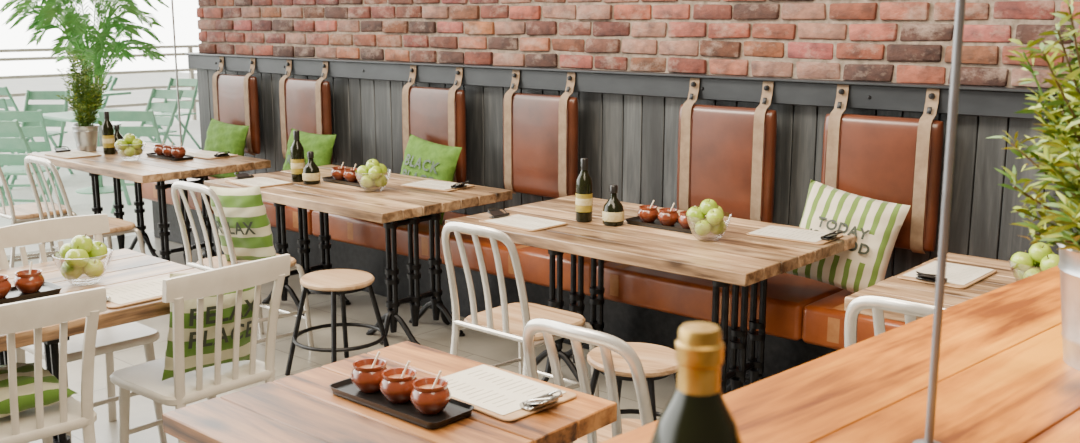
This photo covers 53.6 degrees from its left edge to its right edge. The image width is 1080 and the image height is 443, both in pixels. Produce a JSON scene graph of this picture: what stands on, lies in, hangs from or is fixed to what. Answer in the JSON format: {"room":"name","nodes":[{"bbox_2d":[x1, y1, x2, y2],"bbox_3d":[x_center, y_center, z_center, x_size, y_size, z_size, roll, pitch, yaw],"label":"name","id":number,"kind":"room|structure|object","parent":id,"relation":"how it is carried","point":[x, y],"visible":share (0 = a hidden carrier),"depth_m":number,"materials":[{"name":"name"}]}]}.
{"room":"restaurant","nodes":[
{"label":"restaurant","id":0,"kind":"room"},
{"bbox_2d":[0,72,200,254],"bbox_3d":[-11.348,-1.218,15.341,22.000,0.100,26.000,9,14,40],"label":"ground","id":1,"kind":"structure","parent":0,"point":[81,204],"depth_m":14.65,"materials":[{"name":"white"}]},
{"bbox_2d":[0,98,34,189],"bbox_3d":[-5.318,-0.780,10.492,0.460,0.898,0.498,0,11,1],"label":"garden chair","id":2,"kind":"object","parent":1,"relation":"on","point":[3,104],"visible":0.27,"depth_m":10.39,"materials":[{"name":"green paint"}]},
{"bbox_2d":[0,86,38,153],"bbox_3d":[-6.038,-1.114,12.222,0.460,0.898,0.498,4,12,21],"label":"garden chair","id":3,"kind":"object","parent":1,"relation":"on","point":[4,90],"visible":0.15,"depth_m":11.95,"materials":[{"name":"green paint"}]},
{"bbox_2d":[0,119,60,219],"bbox_3d":[-4.120,-0.379,8.412,0.460,0.898,0.498,2,11,11],"label":"garden chair","id":4,"kind":"object","parent":1,"relation":"on","point":[16,161],"visible":0.59,"depth_m":8.28,"materials":[{"name":"green paint"}]},
{"bbox_2d":[0,109,64,206],"bbox_3d":[-4.416,-0.530,9.193,0.460,0.898,0.498,-2,11,-9],"label":"garden chair","id":5,"kind":"object","parent":1,"relation":"on","point":[21,116],"visible":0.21,"depth_m":9.01,"materials":[{"name":"green paint"}]},
{"bbox_2d":[15,90,73,179],"bbox_3d":[-5.180,-0.901,11.116,0.460,0.898,0.498,0,11,1],"label":"garden chair","id":6,"kind":"object","parent":1,"relation":"on","point":[30,95],"visible":0.47,"depth_m":11.21,"materials":[{"name":"green paint"}]},
{"bbox_2d":[0,0,169,146],"bbox_3d":[-5.010,-1.646,11.997,1.741,2.007,1.826,-2,11,-12],"label":"potted palm","id":7,"kind":"object","parent":1,"relation":"on","point":[76,27],"visible":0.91,"depth_m":11.61,"materials":[{"name":"plant"}]},
{"bbox_2d":[43,109,129,193],"bbox_3d":[-4.237,-0.661,10.238,0.800,0.740,0.800,9,14,40],"label":"garden table","id":8,"kind":"object","parent":1,"relation":"on","point":[60,116],"visible":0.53,"depth_m":10.17,"materials":[{"name":"green paint"}]},
{"bbox_2d":[0,45,198,119],"bbox_3d":[-8.222,-1.660,14.221,0.060,1.192,18.000,9,14,40],"label":"terrace railing","id":9,"kind":"object","parent":1,"relation":"on","point":[190,47],"visible":0.13,"depth_m":16.30,"materials":[{"name":"white metal"}]},
{"bbox_2d":[70,91,130,96],"bbox_3d":[-5.515,-1.189,12.974,0.800,0.740,0.800,5,12,24],"label":"garden table","id":10,"kind":"object","parent":1,"relation":"on","point":[107,93],"visible":0.1,"depth_m":12.95,"materials":[{"name":"green paint"}]},
{"bbox_2d":[102,75,117,108],"bbox_3d":[-5.701,-1.417,13.789,0.498,0.898,0.460,-6,12,-28],"label":"garden chair","id":11,"kind":"object","parent":1,"relation":"on","point":[113,78],"visible":0.23,"depth_m":13.62,"materials":[{"name":"green paint"}]},
{"bbox_2d":[98,109,161,212],"bbox_3d":[-3.450,-0.538,9.233,0.460,0.898,0.498,0,11,1],"label":"garden chair","id":12,"kind":"object","parent":1,"relation":"on","point":[115,116],"visible":0.26,"depth_m":9.00,"materials":[{"name":"green paint"}]},
{"bbox_2d":[136,88,182,143],"bbox_3d":[-4.087,-0.934,11.287,0.460,0.898,0.498,7,13,31],"label":"garden chair","id":13,"kind":"object","parent":1,"relation":"on","point":[155,93],"visible":0.46,"depth_m":11.34,"materials":[{"name":"green paint"}]},
{"bbox_2d":[154,77,200,148],"bbox_3d":[-4.541,-1.325,13.312,0.460,0.898,0.498,4,12,21],"label":"garden chair","id":14,"kind":"object","parent":1,"relation":"on","point":[192,94],"visible":0.7,"depth_m":13.33,"materials":[{"name":"green paint"}]},
{"bbox_2d":[6,232,730,442],"bbox_3d":[-1.406,1.536,1.012,12.200,0.100,10.000,9,14,40],"label":"floor","id":15,"kind":"structure","parent":0,"point":[485,348],"depth_m":5.38,"materials":[{"name":"stone"}]},
{"bbox_2d":[0,166,76,267],"bbox_3d":[-3.196,-0.053,6.653,0.447,0.889,0.524,9,14,39],"label":"dining chair","id":16,"kind":"object","parent":15,"relation":"on","point":[28,212],"visible":0.61,"depth_m":6.51,"materials":[{"name":"wood"}]},
{"bbox_2d":[0,287,106,442],"bbox_3d":[-1.597,0.617,3.226,0.464,0.868,0.483,-11,15,-44],"label":"wooden dining chair","id":17,"kind":"object","parent":15,"relation":"on","point":[39,422],"visible":0.95,"depth_m":3.11,"materials":[{"name":"white paint"}]},
{"bbox_2d":[0,363,76,417],"bbox_3d":[-1.653,0.516,3.260,0.360,0.112,0.340,-10,15,-42],"label":"throw pillow","id":18,"kind":"object","parent":17,"relation":"on","point":[25,371],"visible":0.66,"depth_m":3.22,"materials":[{"name":"green fabric"}]},
{"bbox_2d":[0,214,166,442],"bbox_3d":[-1.754,0.449,4.097,0.483,0.868,0.464,10,15,41],"label":"wooden dining chair","id":19,"kind":"object","parent":15,"relation":"on","point":[109,340],"visible":0.34,"depth_m":4.10,"materials":[{"name":"white paint"}]},
{"bbox_2d":[24,156,145,262],"bbox_3d":[-2.603,0.045,6.142,0.447,0.889,0.524,9,14,40],"label":"dining chair","id":20,"kind":"object","parent":15,"relation":"on","point":[116,226],"visible":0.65,"depth_m":6.01,"materials":[{"name":"wood"}]},
{"bbox_2d":[0,249,202,442],"bbox_3d":[-1.750,0.614,3.575,0.847,0.741,1.282,9,14,40],"label":"dining table","id":21,"kind":"object","parent":15,"relation":"on","point":[126,266],"visible":0.3,"depth_m":3.67,"materials":[{"name":"brown wood"}]},
{"bbox_2d":[0,261,61,304],"bbox_3d":[-1.762,0.204,3.459,0.141,0.106,0.386,9,14,40],"label":"tray","id":22,"kind":"object","parent":21,"relation":"on","point":[30,283],"visible":1,"depth_m":3.51,"materials":[{"name":"ceramic"}]},
{"bbox_2d":[52,234,112,285],"bbox_3d":[-1.571,0.128,3.681,0.192,0.172,0.192,3,11,16],"label":"apple bowl","id":23,"kind":"object","parent":21,"relation":"on","point":[81,256],"visible":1,"depth_m":3.65,"materials":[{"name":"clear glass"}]},
{"bbox_2d":[80,277,169,308],"bbox_3d":[-1.341,0.219,3.548,0.240,0.043,0.377,9,14,38],"label":"clipboard","id":24,"kind":"object","parent":21,"relation":"on","point":[148,290],"visible":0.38,"depth_m":3.52,"materials":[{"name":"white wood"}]},
{"bbox_2d":[27,142,270,265],"bbox_3d":[-2.575,-0.059,7.064,1.518,0.741,0.877,9,14,40],"label":"dining table","id":25,"kind":"object","parent":15,"relation":"on","point":[146,169],"visible":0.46,"depth_m":6.73,"materials":[{"name":"brown wood"}]},
{"bbox_2d":[44,146,101,158],"bbox_3d":[-3.097,-0.462,7.074,0.377,0.043,0.240,9,14,40],"label":"clipboard","id":26,"kind":"object","parent":25,"relation":"on","point":[64,153],"visible":1,"depth_m":7.04,"materials":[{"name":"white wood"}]},
{"bbox_2d":[56,52,112,151],"bbox_3d":[-3.095,-0.818,7.272,0.388,0.668,0.312,9,14,38],"label":"rosemary","id":27,"kind":"object","parent":25,"relation":"on","point":[85,101],"visible":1,"depth_m":7.21,"materials":[{"name":"plant"}]},
{"bbox_2d":[102,111,115,154],"bbox_3d":[-2.867,-0.590,7.102,0.077,0.284,0.077,9,14,40],"label":"olive oil bottle","id":28,"kind":"object","parent":25,"relation":"on","point":[108,139],"visible":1,"depth_m":7.08,"materials":[{"name":"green glass"}]},
{"bbox_2d":[114,125,123,150],"bbox_3d":[-2.879,-0.572,7.292,0.097,0.177,0.097,9,14,40],"label":"bottle","id":29,"kind":"object","parent":25,"relation":"on","point":[117,135],"visible":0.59,"depth_m":7.26,"materials":[{"name":"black glass"}]},
{"bbox_2d":[114,133,145,160],"bbox_3d":[-2.615,-0.480,6.829,0.192,0.172,0.192,-3,11,-16],"label":"apple bowl","id":30,"kind":"object","parent":25,"relation":"on","point":[130,146],"visible":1,"depth_m":6.79,"materials":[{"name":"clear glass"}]},
{"bbox_2d":[146,140,193,160],"bbox_3d":[-2.402,-0.468,6.939,0.386,0.106,0.141,9,14,40],"label":"tray","id":31,"kind":"object","parent":25,"relation":"on","point":[162,151],"visible":1,"depth_m":6.90,"materials":[{"name":"ceramic"}]},
{"bbox_2d":[185,151,237,158],"bbox_3d":[-2.167,-0.453,7.031,0.377,0.043,0.240,9,14,38],"label":"clipboard","id":32,"kind":"object","parent":25,"relation":"on","point":[205,154],"visible":0.97,"depth_m":6.99,"materials":[{"name":"white paper"}]},
{"bbox_2d":[171,0,181,145],"bbox_3d":[-2.789,-1.421,8.159,0.100,3.000,0.100,9,14,40],"label":"steel pole","id":33,"kind":"object","parent":15,"relation":"on","point":[172,6],"visible":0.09,"depth_m":8.21,"materials":[{"name":"metal"}]},
{"bbox_2d":[110,254,290,442],"bbox_3d":[-1.154,0.539,3.632,0.483,0.868,0.464,9,14,38],"label":"wooden dining chair","id":34,"kind":"object","parent":15,"relation":"on","point":[143,379],"visible":0.88,"depth_m":3.49,"materials":[{"name":"white paint"}]},
{"bbox_2d":[162,272,254,380],"bbox_3d":[-1.086,0.325,3.570,0.141,0.384,0.374,8,13,35],"label":"throw pillow","id":35,"kind":"object","parent":34,"relation":"on","point":[229,299],"visible":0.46,"depth_m":3.52,"materials":[{"name":"green fabric"}]},
{"bbox_2d":[171,181,313,346],"bbox_3d":[-1.466,0.220,5.239,0.447,0.889,0.524,9,14,39],"label":"dining chair","id":36,"kind":"object","parent":15,"relation":"on","point":[219,261],"visible":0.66,"depth_m":5.11,"materials":[{"name":"metal"}]},
{"bbox_2d":[208,186,275,260],"bbox_3d":[-1.415,0.016,5.091,0.413,0.417,0.135,7,13,33],"label":"throw pillow","id":37,"kind":"object","parent":36,"relation":"on","point":[244,209],"visible":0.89,"depth_m":5.01,"materials":[{"name":"green fabric"}]},
{"bbox_2d":[285,269,388,375],"bbox_3d":[-0.933,0.486,4.968,0.427,0.469,0.427,9,14,40],"label":"stool","id":38,"kind":"object","parent":15,"relation":"on","point":[333,282],"visible":0.98,"depth_m":4.92,"materials":[{"name":"brown wood"}]},
{"bbox_2d":[204,164,511,344],"bbox_3d":[-1.013,0.168,5.887,1.529,0.741,0.897,9,14,40],"label":"dining table","id":39,"kind":"object","parent":15,"relation":"on","point":[394,203],"visible":0.62,"depth_m":5.56,"materials":[{"name":"brown wood"}]},
{"bbox_2d":[225,171,291,187],"bbox_3d":[-1.567,-0.237,5.913,0.240,0.043,0.377,-11,15,-44],"label":"clipboard","id":40,"kind":"object","parent":39,"relation":"on","point":[243,179],"visible":0.95,"depth_m":5.90,"materials":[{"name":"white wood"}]},
{"bbox_2d":[290,130,304,181],"bbox_3d":[-1.345,-0.364,5.932,0.077,0.284,0.077,9,14,40],"label":"olive oil bottle","id":41,"kind":"object","parent":39,"relation":"on","point":[297,150],"visible":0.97,"depth_m":5.91,"materials":[{"name":"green glass"}]},
{"bbox_2d":[302,151,320,184],"bbox_3d":[-1.255,-0.296,5.864,0.097,0.177,0.097,9,14,40],"label":"bottle","id":42,"kind":"object","parent":39,"relation":"on","point":[310,174],"visible":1,"depth_m":5.84,"materials":[{"name":"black glass"}]},
{"bbox_2d":[322,162,371,186],"bbox_3d":[-1.036,-0.266,5.892,0.386,0.106,0.141,9,14,40],"label":"tray","id":43,"kind":"object","parent":39,"relation":"on","point":[344,175],"visible":0.71,"depth_m":5.88,"materials":[{"name":"ceramic"}]},
{"bbox_2d":[354,159,390,191],"bbox_3d":[-0.877,-0.244,5.618,0.192,0.169,0.192,9,14,40],"label":"apple bowl","id":44,"kind":"object","parent":39,"relation":"on","point":[373,173],"visible":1,"depth_m":5.59,"materials":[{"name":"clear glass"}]},
{"bbox_2d":[401,180,473,191],"bbox_3d":[-0.539,-0.210,5.772,0.377,0.043,0.240,8,13,35],"label":"clipboard","id":45,"kind":"object","parent":39,"relation":"on","point":[435,185],"visible":1,"depth_m":5.74,"materials":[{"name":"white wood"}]},
{"bbox_2d":[162,341,616,442],"bbox_3d":[-0.346,0.803,2.593,0.759,0.741,0.757,9,14,40],"label":"dining table","id":46,"kind":"object","parent":15,"relation":"on","point":[302,407],"visible":0.77,"depth_m":2.47,"materials":[{"name":"brown wood"}]},
{"bbox_2d":[329,351,473,428],"bbox_3d":[-0.334,0.381,2.541,0.386,0.106,0.141,9,14,40],"label":"tray","id":47,"kind":"object","parent":46,"relation":"on","point":[426,402],"visible":1,"depth_m":2.50,"materials":[{"name":"ceramic"}]},
{"bbox_2d":[440,365,576,421],"bbox_3d":[-0.095,0.400,2.608,0.377,0.043,0.240,10,15,43],"label":"placemat","id":48,"kind":"object","parent":46,"relation":"on","point":[495,392],"visible":0.94,"depth_m":2.59,"materials":[{"name":"white paper"}]},
{"bbox_2d":[442,222,598,396],"bbox_3d":[-0.083,0.412,4.242,0.447,0.889,0.524,9,14,40],"label":"dining chair","id":49,"kind":"object","parent":15,"relation":"on","point":[508,321],"visible":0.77,"depth_m":4.11,"materials":[{"name":"metal"}]},
{"bbox_2d":[141,177,904,386],"bbox_3d":[0.889,0.474,5.010,9.836,0.471,0.556,9,14,40],"label":"bench","id":50,"kind":"object","parent":15,"relation":"on","point":[805,317],"visible":0.37,"depth_m":5.19,"materials":[{"name":"leather"}]},
{"bbox_2d":[204,118,248,178],"bbox_3d":[-2.264,-0.503,7.648,0.495,0.438,0.186,10,15,43],"label":"throw pillow","id":51,"kind":"object","parent":50,"relation":"on","point":[221,136],"visible":0.57,"depth_m":7.56,"materials":[{"name":"green fabric"}]},
{"bbox_2d":[283,128,335,170],"bbox_3d":[-1.526,-0.381,7.015,0.458,0.428,0.183,8,13,34],"label":"throw pillow","id":52,"kind":"object","parent":50,"relation":"on","point":[321,145],"visible":0.51,"depth_m":6.92,"materials":[{"name":"green fabric"}]},
{"bbox_2d":[400,134,461,224],"bbox_3d":[-0.671,-0.253,6.272,0.188,0.482,0.515,-10,15,-43],"label":"throw pillow","id":53,"kind":"object","parent":50,"relation":"on","point":[423,158],"visible":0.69,"depth_m":6.19,"materials":[{"name":"green fabric"}]},
{"bbox_2d":[786,179,910,292],"bbox_3d":[1.302,0.079,4.580,0.514,0.476,0.187,7,13,34],"label":"throw pillow","id":54,"kind":"object","parent":50,"relation":"on","point":[876,225],"visible":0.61,"depth_m":4.51,"materials":[{"name":"beige fabric"}]},
{"bbox_2d":[522,318,653,442],"bbox_3d":[0.250,0.661,2.949,0.447,0.889,0.524,9,14,40],"label":"dining chair","id":55,"kind":"object","parent":15,"relation":"on","point":[607,343],"visible":0.77,"depth_m":2.70,"materials":[{"name":"metal"}]},
{"bbox_2d":[587,342,677,421],"bbox_3d":[0.339,0.705,3.832,0.426,0.469,0.427,6,13,29],"label":"stool","id":56,"kind":"object","parent":15,"relation":"on","point":[658,362],"visible":0.45,"depth_m":3.74,"materials":[{"name":"brown wood"}]},
{"bbox_2d":[445,195,856,394],"bbox_3d":[0.455,0.389,4.738,1.559,0.741,0.917,9,14,40],"label":"dining table","id":57,"kind":"object","parent":15,"relation":"on","point":[736,258],"visible":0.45,"depth_m":4.41,"materials":[{"name":"brown wood"}]},
{"bbox_2d":[479,208,567,231],"bbox_3d":[-0.089,-0.017,4.768,0.377,0.043,0.240,10,15,42],"label":"clipboard","id":58,"kind":"object","parent":57,"relation":"on","point":[515,221],"visible":1,"depth_m":4.75,"materials":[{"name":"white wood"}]},
{"bbox_2d":[575,158,592,221],"bbox_3d":[0.198,-0.142,4.785,0.077,0.284,0.077,9,14,40],"label":"olive oil bottle","id":59,"kind":"object","parent":57,"relation":"on","point":[584,186],"visible":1,"depth_m":4.76,"materials":[{"name":"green glass"}]},
{"bbox_2d":[602,185,623,225],"bbox_3d":[0.323,-0.074,4.712,0.097,0.177,0.097,9,14,40],"label":"bottle","id":60,"kind":"object","parent":57,"relation":"on","point":[613,211],"visible":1,"depth_m":4.68,"materials":[{"name":"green glass"}]},
{"bbox_2d":[625,200,695,233],"bbox_3d":[0.560,-0.030,4.671,0.386,0.106,0.141,9,14,40],"label":"tray","id":61,"kind":"object","parent":57,"relation":"on","point":[648,215],"visible":0.8,"depth_m":4.66,"materials":[{"name":"ceramic"}]},
{"bbox_2d":[685,199,731,241],"bbox_3d":[0.692,-0.010,4.395,0.192,0.172,0.192,9,14,40],"label":"apple bowl","id":62,"kind":"object","parent":57,"relation":"on","point":[713,221],"visible":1,"depth_m":4.36,"materials":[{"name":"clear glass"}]},
{"bbox_2d":[747,225,843,244],"bbox_3d":[1.084,0.040,4.476,0.377,0.043,0.240,8,14,37],"label":"clipboard","id":63,"kind":"object","parent":57,"relation":"on","point":[772,232],"visible":1,"depth_m":4.45,"materials":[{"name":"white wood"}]},
{"bbox_2d":[600,266,1079,442],"bbox_3d":[0.550,0.847,1.442,3.200,1.090,0.779,-10,15,-42],"label":"table","id":64,"kind":"object","parent":15,"relation":"on","point":[1004,377],"visible":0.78,"depth_m":1.64,"materials":[{"name":"brown wood"}]},
{"bbox_2d":[650,322,741,442],"bbox_3d":[0.124,0.239,0.860,0.077,0.322,0.077,9,14,40],"label":"wine bottle","id":65,"kind":"object","parent":64,"relation":"on","point":[697,411],"visible":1,"depth_m":0.82,"materials":[{"name":"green glass"}]},
{"bbox_2d":[913,0,965,442],"bbox_3d":[0.510,-0.536,1.244,0.040,1.700,0.040,9,14,40],"label":"steel pole","id":66,"kind":"object","parent":64,"relation":"on","point":[960,4],"visible":1,"depth_m":1.34,"materials":[{"name":"silver metal"}]},
{"bbox_2d":[988,0,1079,370],"bbox_3d":[0.927,-0.069,1.670,0.442,0.621,0.418,5,12,24],"label":"potted plant","id":67,"kind":"object","parent":64,"relation":"on","point":[1068,241],"visible":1,"depth_m":1.67,"materials":[{"name":"green plant"}]},
{"bbox_2d":[844,296,945,347],"bbox_3d":[1.171,0.618,3.174,0.447,0.889,0.524,9,14,40],"label":"dining chair","id":68,"kind":"object","parent":15,"relation":"on","point":[910,310],"visible":0.21,"depth_m":2.98,"materials":[{"name":"metal"}]},
{"bbox_2d":[844,253,1019,321],"bbox_3d":[1.851,0.640,3.442,1.480,0.741,0.897,9,14,40],"label":"dining table","id":69,"kind":"object","parent":15,"relation":"on","point":[892,287],"visible":0.07,"depth_m":3.63,"materials":[{"name":"brown wood"}]},
{"bbox_2d":[897,261,996,288],"bbox_3d":[1.438,0.172,3.791,0.240,0.043,0.377,9,14,40],"label":"clipboard","id":70,"kind":"object","parent":69,"relation":"on","point":[959,276],"visible":0.83,"depth_m":3.78,"materials":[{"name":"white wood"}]},
{"bbox_2d":[1008,242,1058,280],"bbox_3d":[1.661,0.153,3.559,0.192,0.169,0.192,9,14,40],"label":"apple bowl","id":71,"kind":"object","parent":69,"relation":"on","point":[1041,257],"visible":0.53,"depth_m":3.54,"materials":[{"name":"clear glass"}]},
{"bbox_2d":[197,0,1079,121],"bbox_3d":[1.214,-0.766,5.025,10.100,2.900,0.249,9,14,40],"label":"wall","id":72,"kind":"structure","parent":0,"point":[894,41],"depth_m":5.35,"materials":[{"name":"brick"}]},
{"bbox_2d":[212,57,260,155],"bbox_3d":[-2.215,-0.842,7.778,0.530,0.693,0.076,9,14,40],"label":"leather backrest","id":73,"kind":"object","parent":72,"relation":"attached to","point":[235,97],"visible":0.77,"depth_m":7.68,"materials":[{"name":"leather"}]},
{"bbox_2d":[279,60,332,164],"bbox_3d":[-1.591,-0.739,7.240,0.530,0.693,0.076,9,14,40],"label":"leather backrest","id":74,"kind":"object","parent":72,"relation":"attached to","point":[305,104],"visible":0.68,"depth_m":7.18,"materials":[{"name":"leather"}]},
{"bbox_2d":[402,65,465,182],"bbox_3d":[-0.645,-0.581,6.424,0.530,0.693,0.076,9,14,40],"label":"leather backrest","id":75,"kind":"object","parent":72,"relation":"attached to","point":[435,115],"visible":0.7,"depth_m":6.34,"materials":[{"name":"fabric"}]},
{"bbox_2d":[503,70,577,197],"bbox_3d":[-0.006,-0.475,5.873,0.530,0.693,0.076,9,14,40],"label":"leather backrest","id":76,"kind":"object","parent":72,"relation":"attached to","point":[540,132],"visible":0.94,"depth_m":5.83,"materials":[{"name":"leather"}]},
{"bbox_2d":[184,53,1079,119],"bbox_3d":[1.111,-0.601,4.929,10.110,0.116,0.090,9,14,40],"label":"trim","id":77,"kind":"structure","parent":72,"relation":"attached to","point":[1003,102],"depth_m":5.31,"materials":[{"name":"metal"}]},
{"bbox_2d":[197,69,1078,279],"bbox_3d":[1.171,0.055,5.072,10.135,1.270,0.022,9,14,40],"label":"wainscot panel","id":78,"kind":"object","parent":72,"relation":"attached to","point":[629,142],"visible":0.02,"depth_m":5.52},
{"bbox_2d":[677,78,776,222],"bbox_3d":[0.880,-0.327,5.108,0.530,0.693,0.076,9,14,40],"label":"leather backrest","id":79,"kind":"object","parent":72,"relation":"attached to","point":[727,154],"visible":0.78,"depth_m":5.06,"materials":[{"name":"leather"}]},
{"bbox_2d":[821,84,943,253],"bbox_3d":[1.459,-0.231,4.609,0.530,0.693,0.076,9,14,40],"label":"leather backrest","id":80,"kind":"object","parent":72,"relation":"attached to","point":[898,160],"visible":0.77,"depth_m":4.53,"materials":[{"name":"leather"}]}
]}

